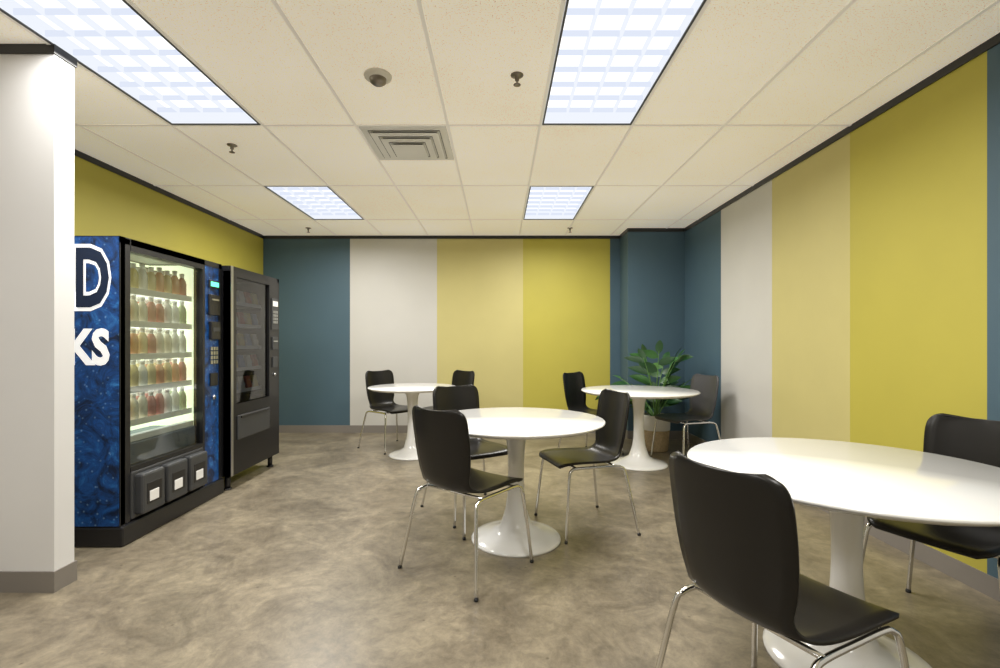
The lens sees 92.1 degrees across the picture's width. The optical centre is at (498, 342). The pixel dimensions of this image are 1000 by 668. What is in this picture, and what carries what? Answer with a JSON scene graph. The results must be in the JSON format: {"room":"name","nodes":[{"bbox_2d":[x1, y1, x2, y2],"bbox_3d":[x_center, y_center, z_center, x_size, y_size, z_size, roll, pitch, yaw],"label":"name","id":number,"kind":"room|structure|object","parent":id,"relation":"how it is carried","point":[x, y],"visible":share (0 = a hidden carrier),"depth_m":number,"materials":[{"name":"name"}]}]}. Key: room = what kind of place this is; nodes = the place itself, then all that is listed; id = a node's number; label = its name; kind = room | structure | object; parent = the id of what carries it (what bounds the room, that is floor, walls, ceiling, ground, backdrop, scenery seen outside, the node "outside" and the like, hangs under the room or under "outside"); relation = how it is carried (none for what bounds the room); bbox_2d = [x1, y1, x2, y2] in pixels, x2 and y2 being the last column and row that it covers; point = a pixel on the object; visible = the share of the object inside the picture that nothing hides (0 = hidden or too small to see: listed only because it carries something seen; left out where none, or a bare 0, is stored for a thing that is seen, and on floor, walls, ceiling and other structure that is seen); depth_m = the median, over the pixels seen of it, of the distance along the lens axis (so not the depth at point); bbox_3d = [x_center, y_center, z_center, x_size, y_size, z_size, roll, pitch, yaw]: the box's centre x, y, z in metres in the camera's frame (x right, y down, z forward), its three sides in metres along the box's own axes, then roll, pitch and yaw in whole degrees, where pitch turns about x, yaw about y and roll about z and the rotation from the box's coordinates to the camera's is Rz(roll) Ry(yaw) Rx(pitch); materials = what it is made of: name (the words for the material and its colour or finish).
{"room":"break room","nodes":[
{"label":"break room","id":0,"kind":"room"},
{"bbox_2d":[0,54,73,570],"bbox_3d":[-2.655,-0.119,2.385,1.010,2.645,0.110,0,0,0],"label":"wall","id":1,"kind":"structure","parent":0,"point":[37,90],"depth_m":2.33,"materials":[{"name":"white paint"}]},
{"bbox_2d":[74,155,262,274],"bbox_3d":[-3.220,-0.119,4.395,0.120,2.645,4.130,0,0,0],"label":"wall","id":2,"kind":"structure","parent":0,"point":[106,203],"depth_m":4.40,"materials":[{"name":"yellow paint"}]},
{"bbox_2d":[263,239,619,424],"bbox_3d":[-0.413,-0.119,6.520,5.733,2.645,0.120,0,0,0],"label":"wall","id":3,"kind":"structure","parent":0,"point":[313,275],"depth_m":6.46,"materials":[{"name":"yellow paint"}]},
{"bbox_2d":[0,433,999,667],"bbox_3d":[-0.413,1.253,1.930,6.093,0.100,9.660,0,0,0],"label":"floor","id":4,"kind":"structure","parent":0,"point":[295,564],"depth_m":2.35,"materials":[{"name":"concrete"}]},
{"bbox_2d":[74,236,223,546],"bbox_3d":[-2.650,0.286,3.354,0.960,1.834,1.054,0,0,0],"label":"vending machine","id":5,"kind":"object","parent":4,"relation":"on","point":[148,317],"visible":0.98,"depth_m":3.10,"materials":[{"name":"blue metal"}]},
{"bbox_2d":[222,266,278,490],"bbox_3d":[-2.636,0.288,4.327,0.968,1.830,0.855,0,0,0],"label":"vending machine","id":6,"kind":"object","parent":4,"relation":"on","point":[250,300],"visible":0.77,"depth_m":4.21,"materials":[{"name":"black metal"}]},
{"bbox_2d":[357,370,407,454],"bbox_3d":[-1.254,0.763,5.560,0.531,0.884,0.562,0,0,42],"label":"chair","id":7,"kind":"object","parent":4,"relation":"on","point":[378,401],"visible":0.8,"depth_m":5.65,"materials":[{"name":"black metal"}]},
{"bbox_2d":[368,383,454,460],"bbox_3d":[-0.930,0.836,5.180,0.930,0.735,0.930,0,0,0],"label":"table","id":8,"kind":"object","parent":4,"relation":"on","point":[408,452],"visible":0.66,"depth_m":5.11,"materials":[{"name":"white plastic"}]},
{"bbox_2d":[424,370,474,409],"bbox_3d":[-0.570,0.763,5.540,0.562,0.884,0.531,0,0,45],"label":"chair","id":9,"kind":"object","parent":4,"relation":"on","point":[460,377],"visible":0.17,"depth_m":5.73,"materials":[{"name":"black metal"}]},
{"bbox_2d":[420,384,507,528],"bbox_3d":[-0.213,0.763,3.483,0.562,0.884,0.531,0,0,-32],"label":"chair","id":10,"kind":"object","parent":4,"relation":"on","point":[463,397],"visible":0.52,"depth_m":3.63,"materials":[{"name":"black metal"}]},
{"bbox_2d":[398,405,533,602],"bbox_3d":[-0.173,0.763,2.597,0.562,0.884,0.531,0,0,38],"label":"chair","id":11,"kind":"object","parent":4,"relation":"on","point":[442,439],"visible":1,"depth_m":2.42,"materials":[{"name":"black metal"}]},
{"bbox_2d":[458,407,605,557],"bbox_3d":[0.105,0.836,2.975,1.080,0.735,1.080,0,0,0],"label":"table","id":12,"kind":"object","parent":4,"relation":"on","point":[506,537],"visible":0.76,"depth_m":2.88,"materials":[{"name":"white plastic"}]},
{"bbox_2d":[534,389,640,543],"bbox_3d":[0.573,0.763,3.204,0.531,0.884,0.562,0,0,-17],"label":"chair","id":13,"kind":"object","parent":4,"relation":"on","point":[613,406],"visible":0.99,"depth_m":3.23,"materials":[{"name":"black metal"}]},
{"bbox_2d":[558,371,623,454],"bbox_3d":[0.980,0.763,5.200,0.562,0.884,0.531,0,0,-45],"label":"chair","id":14,"kind":"object","parent":4,"relation":"on","point":[574,382],"visible":0.49,"depth_m":5.36,"materials":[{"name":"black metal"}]},
{"bbox_2d":[581,385,699,470],"bbox_3d":[1.390,0.836,4.790,1.130,0.735,1.130,0,0,0],"label":"table","id":15,"kind":"object","parent":4,"relation":"on","point":[638,459],"visible":0.87,"depth_m":4.73,"materials":[{"name":"white plastic"}]},
{"bbox_2d":[595,340,692,451],"bbox_3d":[1.609,0.584,5.656,1.297,1.237,1.006,0,0,0],"label":"potted plant","id":16,"kind":"object","parent":4,"relation":"on","point":[661,441],"visible":0.56,"depth_m":5.34,"materials":[{"name":"green plant"}]},
{"bbox_2d":[650,374,720,456],"bbox_3d":[1.903,0.763,4.867,0.531,0.884,0.562,0,0,-18],"label":"chair","id":17,"kind":"object","parent":4,"relation":"on","point":[702,406],"visible":0.95,"depth_m":4.92,"materials":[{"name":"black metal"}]},
{"bbox_2d":[656,451,908,667],"bbox_3d":[0.803,0.763,1.407,0.531,0.884,0.562,0,0,-26],"label":"chair","id":18,"kind":"object","parent":4,"relation":"on","point":[737,532],"visible":1,"depth_m":1.27,"materials":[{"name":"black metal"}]},
{"bbox_2d":[687,437,999,667],"bbox_3d":[1.320,0.836,1.830,1.130,0.735,1.130,0,0,0],"label":"table","id":19,"kind":"object","parent":4,"relation":"on","point":[853,481],"visible":0.73,"depth_m":1.77,"materials":[{"name":"white plastic"}]},
{"bbox_2d":[863,413,999,592],"bbox_3d":[1.878,0.763,1.985,0.531,0.884,0.562,0,0,-25],"label":"chair","id":20,"kind":"object","parent":4,"relation":"on","point":[971,439],"visible":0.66,"depth_m":2.05,"materials":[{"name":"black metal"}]},
{"bbox_2d":[0,0,999,234],"bbox_3d":[-0.413,-1.492,1.930,6.093,0.100,9.660,0,0,0],"label":"ceiling","id":21,"kind":"structure","parent":0,"point":[736,47],"depth_m":2.96,"materials":[{"name":"tile"}]},
{"bbox_2d":[0,0,260,124],"bbox_3d":[-1.863,-1.491,2.578,0.610,0.112,1.220,0,0,0],"label":"ceiling light","id":22,"kind":"object","parent":21,"relation":"attached to","point":[110,39],"visible":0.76,"depth_m":2.48,"materials":[{"name":"white plastic"}]},
{"bbox_2d":[227,143,237,153],"bbox_3d":[-1.944,-1.415,3.510,0.070,0.055,0.070,0,0,0],"label":"sprinkler","id":23,"kind":"object","parent":21,"relation":"attached to","point":[231,145],"visible":1,"depth_m":3.50,"materials":[{"name":"grey metal"}]},
{"bbox_2d":[264,186,363,219],"bbox_3d":[-1.863,-1.491,5.018,0.610,0.112,1.220,0,0,0],"label":"ceiling light","id":24,"kind":"object","parent":21,"relation":"attached to","point":[317,202],"visible":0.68,"depth_m":5.01,"materials":[{"name":"white plastic"}]},
{"bbox_2d":[364,68,391,86],"bbox_3d":[-0.651,-1.417,2.593,0.150,0.050,0.150,0,0,0],"label":"smoke detector","id":25,"kind":"object","parent":21,"relation":"attached to","point":[378,77],"depth_m":2.56,"materials":[{"name":"beige plastic"}]},
{"bbox_2d":[359,126,453,159],"bbox_3d":[-0.643,-1.413,3.493,0.580,0.056,0.580,0,0,0],"label":"diffuser","id":26,"kind":"object","parent":21,"relation":"in","point":[388,142],"depth_m":3.39,"materials":[{"name":"beige metal"}]},
{"bbox_2d":[0,0,999,235],"bbox_3d":[-0.413,-1.439,1.930,5.493,0.006,9.060,0,0,0],"label":"grid","id":27,"kind":"object","parent":21,"relation":"attached to","point":[563,2],"depth_m":3.18,"materials":[{"name":"beige metal"}]},
{"bbox_2d":[511,71,523,86],"bbox_3d":[0.097,-1.415,2.593,0.070,0.055,0.070,0,0,0],"label":"sprinkler","id":28,"kind":"object","parent":21,"relation":"attached to","point":[517,75],"visible":1,"depth_m":2.58,"materials":[{"name":"grey metal"}]},
{"bbox_2d":[523,186,593,219],"bbox_3d":[0.577,-1.491,5.018,0.610,0.112,1.220,0,0,0],"label":"ceiling light","id":29,"kind":"object","parent":21,"relation":"attached to","point":[543,202],"visible":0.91,"depth_m":5.01,"materials":[{"name":"white plastic"}]},
{"bbox_2d":[542,0,706,124],"bbox_3d":[0.577,-1.491,2.578,0.610,0.112,1.220,0,0,0],"label":"ceiling light","id":30,"kind":"object","parent":21,"relation":"attached to","point":[610,56],"visible":0.97,"depth_m":2.50,"materials":[{"name":"white plastic"}]},
{"bbox_2d":[620,232,684,430],"bbox_3d":[1.976,-0.119,6.257,0.713,2.645,0.406,0,0,0],"label":"wall","id":31,"kind":"structure","parent":0,"point":[652,264],"depth_m":6.05,"materials":[{"name":"teal paint"}]},
{"bbox_2d":[685,43,999,578],"bbox_3d":[2.393,-0.119,3.925,0.120,2.645,5.070,0,0,0],"label":"wall","id":32,"kind":"structure","parent":0,"point":[918,168],"depth_m":3.05,"materials":[{"name":"yellow paint"}]},
{"bbox_2d":[0,33,999,238],"bbox_3d":[-0.417,-1.419,1.930,5.501,0.045,9.060,0,0,0],"label":"trim","id":33,"kind":"structure","parent":32,"relation":"attached to","point":[4,48],"depth_m":3.67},
{"bbox_2d":[0,425,999,601],"bbox_3d":[-0.417,1.153,1.930,5.501,0.100,9.060,0,0,0],"label":"baseboard","id":34,"kind":"structure","parent":32,"relation":"attached to","point":[10,581],"depth_m":2.45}
]}

